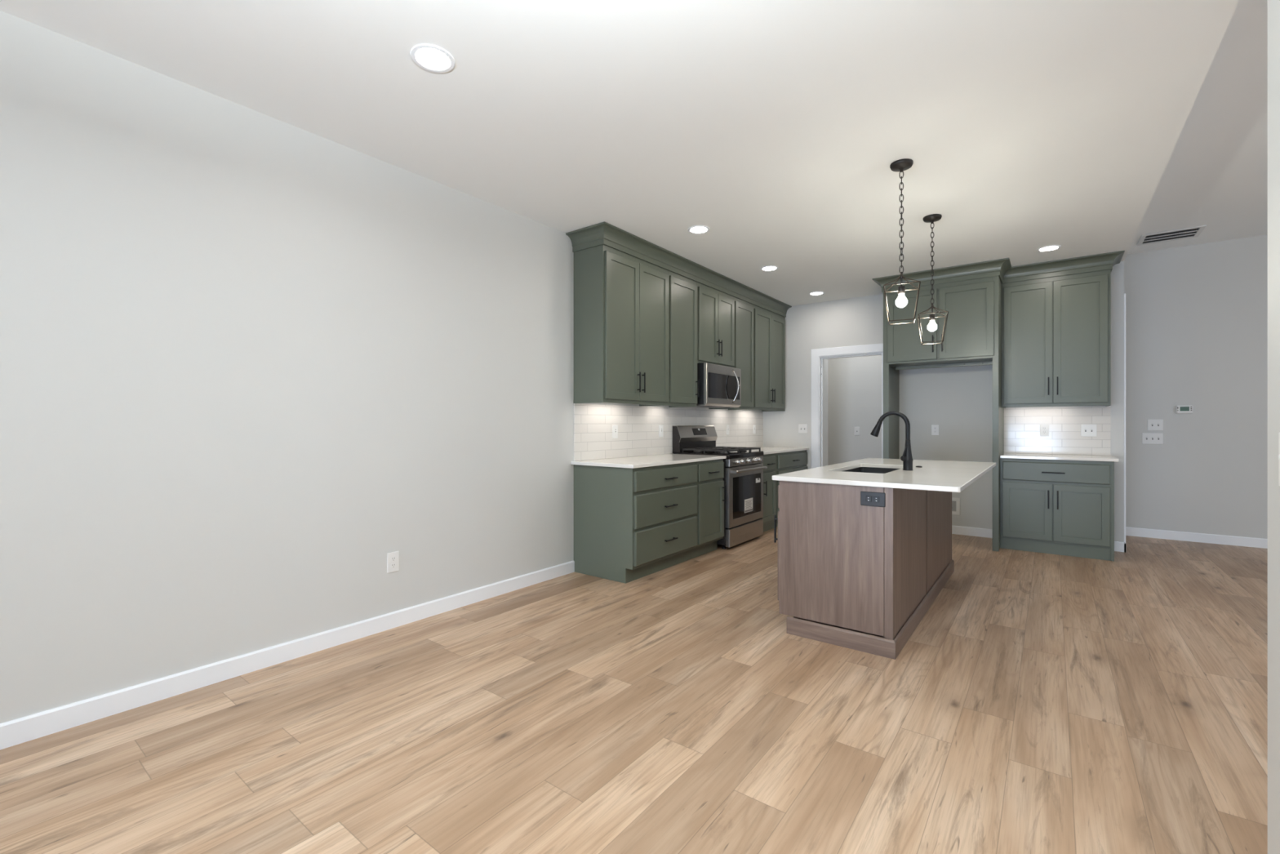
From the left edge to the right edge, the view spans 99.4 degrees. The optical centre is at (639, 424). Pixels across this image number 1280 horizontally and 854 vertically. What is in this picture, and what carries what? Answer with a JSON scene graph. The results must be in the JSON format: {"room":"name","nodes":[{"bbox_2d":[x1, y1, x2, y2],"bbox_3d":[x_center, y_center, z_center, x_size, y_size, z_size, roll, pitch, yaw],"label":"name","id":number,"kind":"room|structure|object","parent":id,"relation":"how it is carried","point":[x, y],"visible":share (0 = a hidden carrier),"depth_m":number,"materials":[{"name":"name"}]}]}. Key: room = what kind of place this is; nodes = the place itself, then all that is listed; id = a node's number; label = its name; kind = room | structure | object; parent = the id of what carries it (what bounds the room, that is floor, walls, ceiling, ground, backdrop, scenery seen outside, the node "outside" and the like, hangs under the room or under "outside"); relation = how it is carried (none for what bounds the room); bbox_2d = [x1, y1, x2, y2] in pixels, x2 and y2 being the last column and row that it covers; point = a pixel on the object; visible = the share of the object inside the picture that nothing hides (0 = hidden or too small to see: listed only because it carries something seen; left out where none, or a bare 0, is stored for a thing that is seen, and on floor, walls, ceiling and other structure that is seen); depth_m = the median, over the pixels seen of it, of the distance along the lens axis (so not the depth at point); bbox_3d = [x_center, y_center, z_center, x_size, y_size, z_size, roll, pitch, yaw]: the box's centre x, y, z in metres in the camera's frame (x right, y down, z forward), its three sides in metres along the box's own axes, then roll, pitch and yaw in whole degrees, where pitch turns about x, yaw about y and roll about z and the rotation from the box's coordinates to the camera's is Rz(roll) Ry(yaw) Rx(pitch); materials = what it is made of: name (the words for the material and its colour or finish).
{"room":"kitchen","nodes":[
{"label":"kitchen","id":0,"kind":"room"},
{"bbox_2d":[0,10,761,723],"bbox_3d":[-1.383,-0.166,3.433,0.120,2.743,12.440,0,0,37],"label":"wall","id":1,"kind":"structure","parent":0,"point":[251,360],"depth_m":2.60,"materials":[{"name":"beige paint"}]},
{"bbox_2d":[0,560,574,749],"bbox_3d":[-2.777,1.159,1.483,0.014,0.092,7.407,0,0,37],"label":"baseboard","id":2,"kind":"structure","parent":1,"relation":"attached to","point":[21,730],"depth_m":2.59,"materials":[{"name":"white paint"}]},
{"bbox_2d":[386,551,399,573],"bbox_3d":[-1.463,0.817,3.220,0.008,0.118,0.072,0,0,37],"label":"wall outlet","id":3,"kind":"object","parent":1,"relation":"attached to","point":[393,558],"visible":1,"depth_m":3.22,"materials":[{"name":"white plastic"}]},
{"bbox_2d":[391,555,395,561],"bbox_3d":[-1.461,0.798,3.219,0.003,0.029,0.029,0,0,37],"label":"receptacle","id":4,"kind":"object","parent":3,"relation":"attached to","point":[393,557],"depth_m":3.22,"materials":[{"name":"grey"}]},
{"bbox_2d":[391,562,395,568],"bbox_3d":[-1.461,0.837,3.219,0.003,0.029,0.029,0,0,37],"label":"receptacle","id":5,"kind":"object","parent":3,"relation":"attached to","point":[393,564],"depth_m":3.22,"materials":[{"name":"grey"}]},
{"bbox_2d":[573,244,668,406],"bbox_3d":[-0.122,-0.802,4.686,0.372,1.264,0.903,0,0,37],"label":"upper cabinet","id":6,"kind":"object","parent":1,"relation":"attached to","point":[621,299],"visible":1,"depth_m":4.42,"materials":[{"name":"green paint"}]},
{"bbox_2d":[565,221,791,317],"bbox_3d":[0.691,-1.470,5.727,0.412,0.132,3.720,0,0,37],"label":"crown molding","id":7,"kind":"structure","parent":6,"relation":"attached to","point":[606,233],"depth_m":4.87,"materials":[{"name":"green paint"}]},
{"bbox_2d":[573,403,763,461],"bbox_3d":[0.558,0.053,5.885,0.009,0.496,3.631,0,0,37],"label":"tile backsplash","id":8,"kind":"structure","parent":1,"relation":"attached to","point":[637,426],"depth_m":5.20,"materials":[{"name":"white tile"}]},
{"bbox_2d":[612,425,617,438],"bbox_3d":[-0.220,0.067,4.843,0.009,0.118,0.072,0,0,37],"label":"wall outlet","id":9,"kind":"object","parent":8,"relation":"attached to","point":[615,428],"visible":1,"depth_m":4.83,"materials":[{"name":"white plastic"}]},
{"bbox_2d":[658,425,663,436],"bbox_3d":[0.212,0.067,5.412,0.009,0.118,0.072,0,0,37],"label":"wall outlet","id":10,"kind":"object","parent":8,"relation":"attached to","point":[660,427],"visible":1,"depth_m":5.41,"materials":[{"name":"white plastic"}]},
{"bbox_2d":[726,424,728,434],"bbox_3d":[1.056,0.067,6.526,0.009,0.118,0.072,0,0,37],"label":"wall outlet","id":11,"kind":"object","parent":8,"relation":"attached to","point":[727,425],"visible":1,"depth_m":6.51,"materials":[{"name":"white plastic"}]},
{"bbox_2d":[752,424,755,433],"bbox_3d":[1.497,0.067,7.107,0.009,0.118,0.072,0,0,37],"label":"wall outlet","id":12,"kind":"object","parent":8,"relation":"attached to","point":[753,425],"visible":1,"depth_m":7.10,"materials":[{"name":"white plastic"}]},
{"bbox_2d":[643,270,698,407],"bbox_3d":[0.302,-0.802,5.245,0.372,1.264,0.499,0,0,37],"label":"upper cabinet","id":13,"kind":"object","parent":1,"relation":"attached to","point":[682,291],"visible":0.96,"depth_m":5.14,"materials":[{"name":"green paint"}]},
{"bbox_2d":[696,281,734,367],"bbox_3d":[0.689,-1.020,5.756,0.372,0.827,0.782,0,0,37],"label":"upper cabinet","id":14,"kind":"object","parent":1,"relation":"attached to","point":[715,308],"visible":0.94,"depth_m":5.63,"materials":[{"name":"green paint"}]},
{"bbox_2d":[694,362,741,408],"bbox_3d":[0.750,-0.391,5.728,0.483,0.428,0.744,0,0,37],"label":"microwave oven","id":15,"kind":"object","parent":14,"relation":"attached to","point":[719,386],"visible":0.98,"depth_m":5.53,"materials":[{"name":"silver metal"}]},
{"bbox_2d":[708,297,753,409],"bbox_3d":[1.073,-0.802,6.263,0.372,1.264,0.486,0,0,37],"label":"upper cabinet","id":16,"kind":"object","parent":1,"relation":"attached to","point":[744,310],"visible":0.41,"depth_m":6.18,"materials":[{"name":"green paint"}]},
{"bbox_2d":[752,304,785,411],"bbox_3d":[1.510,-0.802,6.839,0.372,1.264,0.959,0,0,37],"label":"upper cabinet","id":17,"kind":"object","parent":1,"relation":"attached to","point":[769,327],"visible":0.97,"depth_m":6.71,"materials":[{"name":"green paint"}]},
{"bbox_2d":[0,0,1239,306],"bbox_3d":[0.075,-1.738,2.328,3.778,0.400,12.440,0,0,37],"label":"ceiling","id":18,"kind":"structure","parent":0,"point":[777,128],"depth_m":2.63,"materials":[{"name":"white paint"}]},
{"bbox_2d":[410,44,455,72],"bbox_3d":[-0.870,-1.534,2.283,0.176,0.005,0.176,0,0,37],"label":"recessed light","id":19,"kind":"object","parent":18,"relation":"in","point":[433,58],"visible":1,"depth_m":2.28,"materials":[{"name":"white paint"}]},
{"bbox_2d":[687,225,710,233],"bbox_3d":[0.464,-1.534,4.291,0.176,0.005,0.176,0,0,37],"label":"recessed light","id":20,"kind":"object","parent":18,"relation":"in","point":[697,228],"visible":1,"depth_m":4.29,"materials":[{"name":"white plastic"}]},
{"bbox_2d":[760,265,778,271],"bbox_3d":[1.276,-1.534,5.359,0.176,0.005,0.176,0,0,37],"label":"recessed light","id":21,"kind":"object","parent":18,"relation":"in","point":[771,268],"visible":1,"depth_m":5.34,"materials":[{"name":"white plastic"}]},
{"bbox_2d":[808,291,824,295],"bbox_3d":[2.075,-1.534,6.382,0.176,0.005,0.176,0,0,37],"label":"recessed light","id":22,"kind":"object","parent":18,"relation":"in","point":[815,293],"visible":1,"depth_m":6.38,"materials":[{"name":"white"}]},
{"bbox_2d":[883,158,920,324],"bbox_3d":[1.544,-1.069,3.208,0.195,0.936,0.195,0,0,25],"label":"pendant light","id":23,"kind":"object","parent":18,"relation":"hanging from","point":[900,165],"visible":1,"depth_m":3.20,"materials":[{"name":"brown metal"}]},
{"bbox_2d":[897,271,905,294],"bbox_3d":[1.544,-0.833,3.208,0.038,0.131,0.037,0,0,37],"label":"socket","id":24,"kind":"object","parent":23,"relation":"attached to","point":[901,289],"depth_m":3.20,"materials":[{"name":"brown metal"}]},
{"bbox_2d":[916,213,948,344],"bbox_3d":[2.170,-1.069,4.033,0.195,0.936,0.195,0,0,25],"label":"pendant light","id":25,"kind":"object","parent":18,"relation":"hanging from","point":[932,326],"visible":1,"depth_m":4.02,"materials":[{"name":"black metal"}]},
{"bbox_2d":[929,302,935,320],"bbox_3d":[2.170,-0.833,4.033,0.038,0.131,0.037,0,0,37],"label":"socket","id":26,"kind":"object","parent":25,"relation":"attached to","point":[932,317],"depth_m":4.02,"materials":[{"name":"brown metal"}]},
{"bbox_2d":[1035,244,1061,252],"bbox_3d":[3.574,-1.534,4.750,0.176,0.005,0.176,0,0,37],"label":"recessed light","id":27,"kind":"object","parent":18,"relation":"in","point":[1047,248],"visible":1,"depth_m":4.75,"materials":[{"name":"white plastic"}]},
{"bbox_2d":[0,526,1267,853],"bbox_3d":[1.853,1.255,0.980,8.240,0.100,12.440,0,0,37],"label":"floor","id":28,"kind":"structure","parent":0,"point":[1041,703],"depth_m":2.12,"materials":[{"name":"brown wood"}]},
{"bbox_2d":[573,462,697,583],"bbox_3d":[-0.001,0.767,4.605,0.663,0.876,0.921,0,0,37],"label":"base cabinet","id":29,"kind":"object","parent":28,"relation":"on","point":[630,524],"visible":0.99,"depth_m":4.29,"materials":[{"name":"green paint"}]},
{"bbox_2d":[570,453,726,468],"bbox_3d":[0.131,0.315,4.798,0.641,0.026,1.448,0,0,37],"label":"countertop","id":30,"kind":"structure","parent":29,"relation":"on","point":[632,462],"depth_m":4.57,"materials":[{"name":"white stone"}]},
{"bbox_2d":[690,458,725,559],"bbox_3d":[0.425,0.767,5.167,0.663,0.876,0.487,0,0,37],"label":"base cabinet","id":31,"kind":"object","parent":28,"relation":"on","point":[710,473],"visible":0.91,"depth_m":4.98,"materials":[{"name":"green paint"}]},
{"bbox_2d":[672,425,767,549],"bbox_3d":[0.844,0.610,5.652,0.718,1.190,0.766,0,0,37],"label":"gas range","id":32,"kind":"object","parent":28,"relation":"on","point":[743,479],"visible":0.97,"depth_m":5.51,"materials":[{"name":"silver metal"}]},
{"bbox_2d":[673,450,763,458],"bbox_3d":[0.828,0.310,5.665,0.646,0.046,0.766,0,0,37],"label":"cooktop","id":33,"kind":"object","parent":32,"relation":"in","point":[731,454],"depth_m":5.46,"materials":[{"name":"black metal"}]},
{"bbox_2d":[744,500,752,512],"bbox_3d":[1.101,0.830,5.497,0.001,0.108,0.180,0,0,37],"label":"label","id":34,"kind":"object","parent":32,"relation":"attached to","point":[748,504],"depth_m":5.49,"materials":[{"name":"grey paper"}]},
{"bbox_2d":[760,453,775,531],"bbox_3d":[1.182,0.767,6.165,0.663,0.876,0.449,0,0,37],"label":"base cabinet","id":35,"kind":"object","parent":28,"relation":"on","point":[769,460],"visible":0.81,"depth_m":6.01,"materials":[{"name":"green paint"}]},
{"bbox_2d":[746,446,808,454],"bbox_3d":[1.472,0.315,6.566,0.641,0.026,1.440,0,0,37],"label":"countertop","id":36,"kind":"structure","parent":35,"relation":"on","point":[766,450],"depth_m":6.49,"materials":[{"name":"white stone"}]},
{"bbox_2d":[769,449,807,528],"bbox_3d":[1.617,0.767,6.739,0.663,0.876,0.989,0,0,37],"label":"base cabinet","id":37,"kind":"object","parent":28,"relation":"on","point":[791,461],"visible":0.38,"depth_m":6.42,"materials":[{"name":"green paint"}]},
{"bbox_2d":[773,480,954,659],"bbox_3d":[1.669,0.767,3.824,0.684,0.876,2.100,0,0,37],"label":"kitchen island","id":38,"kind":"object","parent":28,"relation":"on","point":[851,575],"visible":0.73,"depth_m":3.02,"materials":[{"name":"brown wood"}]},
{"bbox_2d":[860,491,885,506],"bbox_3d":[1.224,0.394,2.857,0.123,0.074,0.008,0,0,37],"label":"island outlet","id":39,"kind":"object","parent":38,"relation":"attached to","point":[867,498],"visible":1,"depth_m":2.85,"materials":[{"name":"black plastic"}]},
{"bbox_2d":[866,495,871,502],"bbox_3d":[1.207,0.394,2.866,0.029,0.029,0.003,0,0,37],"label":"receptacle","id":40,"kind":"object","parent":39,"relation":"attached to","point":[868,498],"depth_m":2.86,"materials":[{"name":"black plastic"}]},
{"bbox_2d":[873,496,879,502],"bbox_3d":[1.238,0.394,2.843,0.029,0.029,0.003,0,0,37],"label":"receptacle","id":41,"kind":"object","parent":39,"relation":"attached to","point":[876,499],"depth_m":2.84,"materials":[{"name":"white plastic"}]},
{"bbox_2d":[772,457,995,492],"bbox_3d":[1.791,0.315,3.737,0.961,0.026,2.116,0,0,37],"label":"island countertop","id":42,"kind":"structure","parent":38,"relation":"on","point":[951,476],"depth_m":3.24,"materials":[{"name":"white stone"}]},
{"bbox_2d":[844,466,899,473],"bbox_3d":[1.598,0.438,3.752,0.373,0.218,0.824,0,0,37],"label":"sink","id":43,"kind":"object","parent":42,"relation":"in","point":[862,469],"visible":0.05,"depth_m":4.10,"materials":[{"name":"black metal"}]},
{"bbox_2d":[870,410,913,470],"bbox_3d":[1.675,0.107,3.622,0.262,0.390,0.075,0,0,37],"label":"faucet","id":44,"kind":"object","parent":42,"relation":"on","point":[907,458],"visible":1,"depth_m":3.56,"materials":[{"name":"black metal"}]},
{"bbox_2d":[883,275,1004,551],"bbox_3d":[3.179,-0.114,5.705,1.024,2.639,0.750,0,0,37],"label":"tall cabinet","id":45,"kind":"object","parent":28,"relation":"on","point":[973,331],"visible":0.79,"depth_m":5.42,"materials":[{"name":"green paint"}]},
{"bbox_2d":[871,250,1124,292],"bbox_3d":[3.498,-1.470,5.440,2.027,0.132,0.786,0,0,37],"label":"crown molding","id":46,"kind":"structure","parent":45,"relation":"attached to","point":[1002,268],"depth_m":5.22,"materials":[{"name":"green paint"}]},
{"bbox_2d":[1000,457,1114,561],"bbox_3d":[3.974,0.767,5.212,0.838,0.876,0.576,0,0,37],"label":"base cabinet","id":47,"kind":"object","parent":28,"relation":"on","point":[1060,507],"visible":0.98,"depth_m":5.00,"materials":[{"name":"green paint"}]},
{"bbox_2d":[1000,453,1118,462],"bbox_3d":[3.992,0.315,5.212,0.865,0.026,0.554,0,0,37],"label":"countertop","id":48,"kind":"structure","parent":47,"relation":"on","point":[1013,455],"depth_m":5.06,"materials":[{"name":"white stone"}]},
{"bbox_2d":[827,355,881,465],"bbox_3d":[3.484,-0.166,6.819,3.543,2.743,1.162,0,0,37],"label":"wall","id":49,"kind":"structure","parent":0,"point":[854,383],"depth_m":7.74,"materials":[{"name":"beige paint"}]},
{"bbox_2d":[854,426,859,435],"bbox_3d":[3.074,0.097,7.699,0.072,0.118,0.016,0,0,37],"label":"light switch","id":50,"kind":"object","parent":49,"relation":"attached to","point":[856,428],"visible":1,"depth_m":7.70,"materials":[{"name":"white plastic"}]},
{"bbox_2d":[763,261,1124,542],"bbox_3d":[3.422,-0.166,6.643,3.658,2.743,1.038,0,0,37],"label":"wall","id":51,"kind":"structure","parent":0,"point":[957,399],"depth_m":6.08,"materials":[{"name":"beige paint"}]},
{"bbox_2d":[798,423,807,433],"bbox_3d":[2.094,0.058,6.989,0.118,0.118,0.016,0,0,37],"label":"light switch","id":52,"kind":"object","parent":51,"relation":"attached to","point":[802,428],"visible":1,"depth_m":6.99,"materials":[{"name":"white plastic"}]},
{"bbox_2d":[811,343,883,468],"bbox_3d":[2.651,0.127,6.753,0.948,2.157,0.319,0,0,37],"label":"door frame","id":53,"kind":"structure","parent":51,"relation":"attached to","point":[820,357],"depth_m":6.87,"materials":[{"name":"white paint"}]},
{"bbox_2d":[931,424,938,435],"bbox_3d":[3.302,0.065,6.078,0.072,0.118,0.008,0,0,37],"label":"wall outlet","id":54,"kind":"object","parent":51,"relation":"attached to","point":[935,428],"visible":1,"depth_m":6.08,"materials":[{"name":"white plastic"}]},
{"bbox_2d":[951,497,959,515],"bbox_3d":[3.430,0.900,5.980,0.161,0.185,0.010,0,0,37],"label":"outlet box","id":55,"kind":"object","parent":51,"relation":"attached to","point":[955,501],"visible":0.41,"depth_m":5.95,"materials":[{"name":"white plastic"}]},
{"bbox_2d":[951,524,992,537],"bbox_3d":[3.400,1.159,6.000,0.987,0.092,0.014,0,0,37],"label":"baseboard","id":56,"kind":"structure","parent":51,"relation":"attached to","point":[958,530],"depth_m":5.85,"materials":[{"name":"white paint"}]},
{"bbox_2d":[1001,269,1111,408],"bbox_3d":[4.027,-0.802,5.291,0.828,1.264,0.386,0,0,37],"label":"upper cabinet","id":57,"kind":"object","parent":51,"relation":"attached to","point":[1056,331],"visible":0.99,"depth_m":5.15,"materials":[{"name":"green paint"}]},
{"bbox_2d":[1004,406,1111,455],"bbox_3d":[4.149,0.066,5.435,0.848,0.471,0.009,0,0,37],"label":"tile backsplash","id":58,"kind":"structure","parent":51,"relation":"attached to","point":[1021,424],"depth_m":5.41,"materials":[{"name":"white tile"}]},
{"bbox_2d":[1040,424,1048,435],"bbox_3d":[4.078,0.062,5.477,0.072,0.118,0.008,0,0,37],"label":"wall outlet","id":59,"kind":"object","parent":58,"relation":"attached to","point":[1044,428],"visible":1,"depth_m":5.48,"materials":[{"name":"white plastic"}]},
{"bbox_2d":[1080,424,1096,436],"bbox_3d":[4.350,0.061,5.266,0.120,0.118,0.016,0,0,37],"label":"light switch","id":60,"kind":"object","parent":58,"relation":"attached to","point":[1086,430],"visible":1,"depth_m":5.27,"materials":[{"name":"white plastic"}]},
{"bbox_2d":[1114,541,1126,552],"bbox_3d":[4.529,1.159,5.152,0.119,0.092,0.026,0,0,37],"label":"baseboard","id":61,"kind":"structure","parent":51,"relation":"attached to","point":[1118,546],"depth_m":5.13,"materials":[{"name":"white paint"}]},
{"bbox_2d":[1124,293,1125,542],"bbox_3d":[4.601,-0.015,5.159,0.014,2.440,0.073,0,0,37],"label":"door frame","id":62,"kind":"structure","parent":51,"relation":"attached to","point":[1124,293],"depth_m":5.13,"materials":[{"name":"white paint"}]},
{"bbox_2d":[1124,234,1267,538],"bbox_3d":[6.913,-0.317,4.722,4.457,3.045,0.120,0,0,37],"label":"wall","id":63,"kind":"structure","parent":0,"point":[1197,315],"depth_m":5.55,"materials":[{"name":"beige paint"}]},
{"bbox_2d":[1142,432,1163,444],"bbox_3d":[5.434,0.152,5.758,0.166,0.118,0.016,0,0,37],"label":"light switch","id":64,"kind":"object","parent":63,"relation":"attached to","point":[1147,437],"visible":1,"depth_m":5.76,"materials":[{"name":"white plastic"}]},
{"bbox_2d":[1147,419,1163,430],"bbox_3d":[5.451,0.008,5.746,0.122,0.118,0.016,0,0,37],"label":"light switch","id":65,"kind":"object","parent":63,"relation":"attached to","point":[1153,424],"visible":1,"depth_m":5.75,"materials":[{"name":"white plastic"}]},
{"bbox_2d":[1175,404,1193,413],"bbox_3d":[5.622,-0.152,5.609,0.128,0.089,0.028,0,0,37],"label":"thermostat","id":66,"kind":"object","parent":63,"relation":"attached to","point":[1180,409],"visible":1,"depth_m":5.60,"materials":[{"name":"white plastic"}]},
{"bbox_2d":[1125,526,1267,548],"bbox_3d":[6.919,1.159,4.634,4.342,0.092,0.014,0,0,37],"label":"baseboard","id":67,"kind":"structure","parent":63,"relation":"attached to","point":[1133,531],"depth_m":5.55,"materials":[{"name":"white paint"}]},
{"bbox_2d":[1127,0,1267,253],"bbox_3d":[3.358,-1.890,-0.162,4.462,0.100,12.440,0,0,37],"label":"ceiling","id":68,"kind":"structure","parent":0,"point":[1215,175],"depth_m":3.71,"materials":[{"name":"white paint"}]},
{"bbox_2d":[1137,224,1206,245],"bbox_3d":[5.161,-1.833,5.290,0.440,0.012,0.372,0,0,37],"label":"ceiling vent","id":69,"kind":"object","parent":68,"relation":"in","point":[1191,232],"visible":1,"depth_m":5.28,"materials":[{"name":"white metal"}]},
{"bbox_2d":[1267,0,1279,853],"bbox_3d":[1.149,-0.166,0.740,0.148,2.743,1.168,0,0,37],"label":"wall","id":70,"kind":"structure","parent":0,"point":[1273,6],"depth_m":1.22,"materials":[{"name":"beige paint"}]},
{"bbox_2d":[1278,432,1279,485],"bbox_3d":[1.329,0.075,1.113,0.016,0.118,0.142,0,0,37],"label":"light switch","id":71,"kind":"object","parent":70,"relation":"attached to","point":[1279,433],"visible":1,"depth_m":1.16,"materials":[{"name":"white plastic"}]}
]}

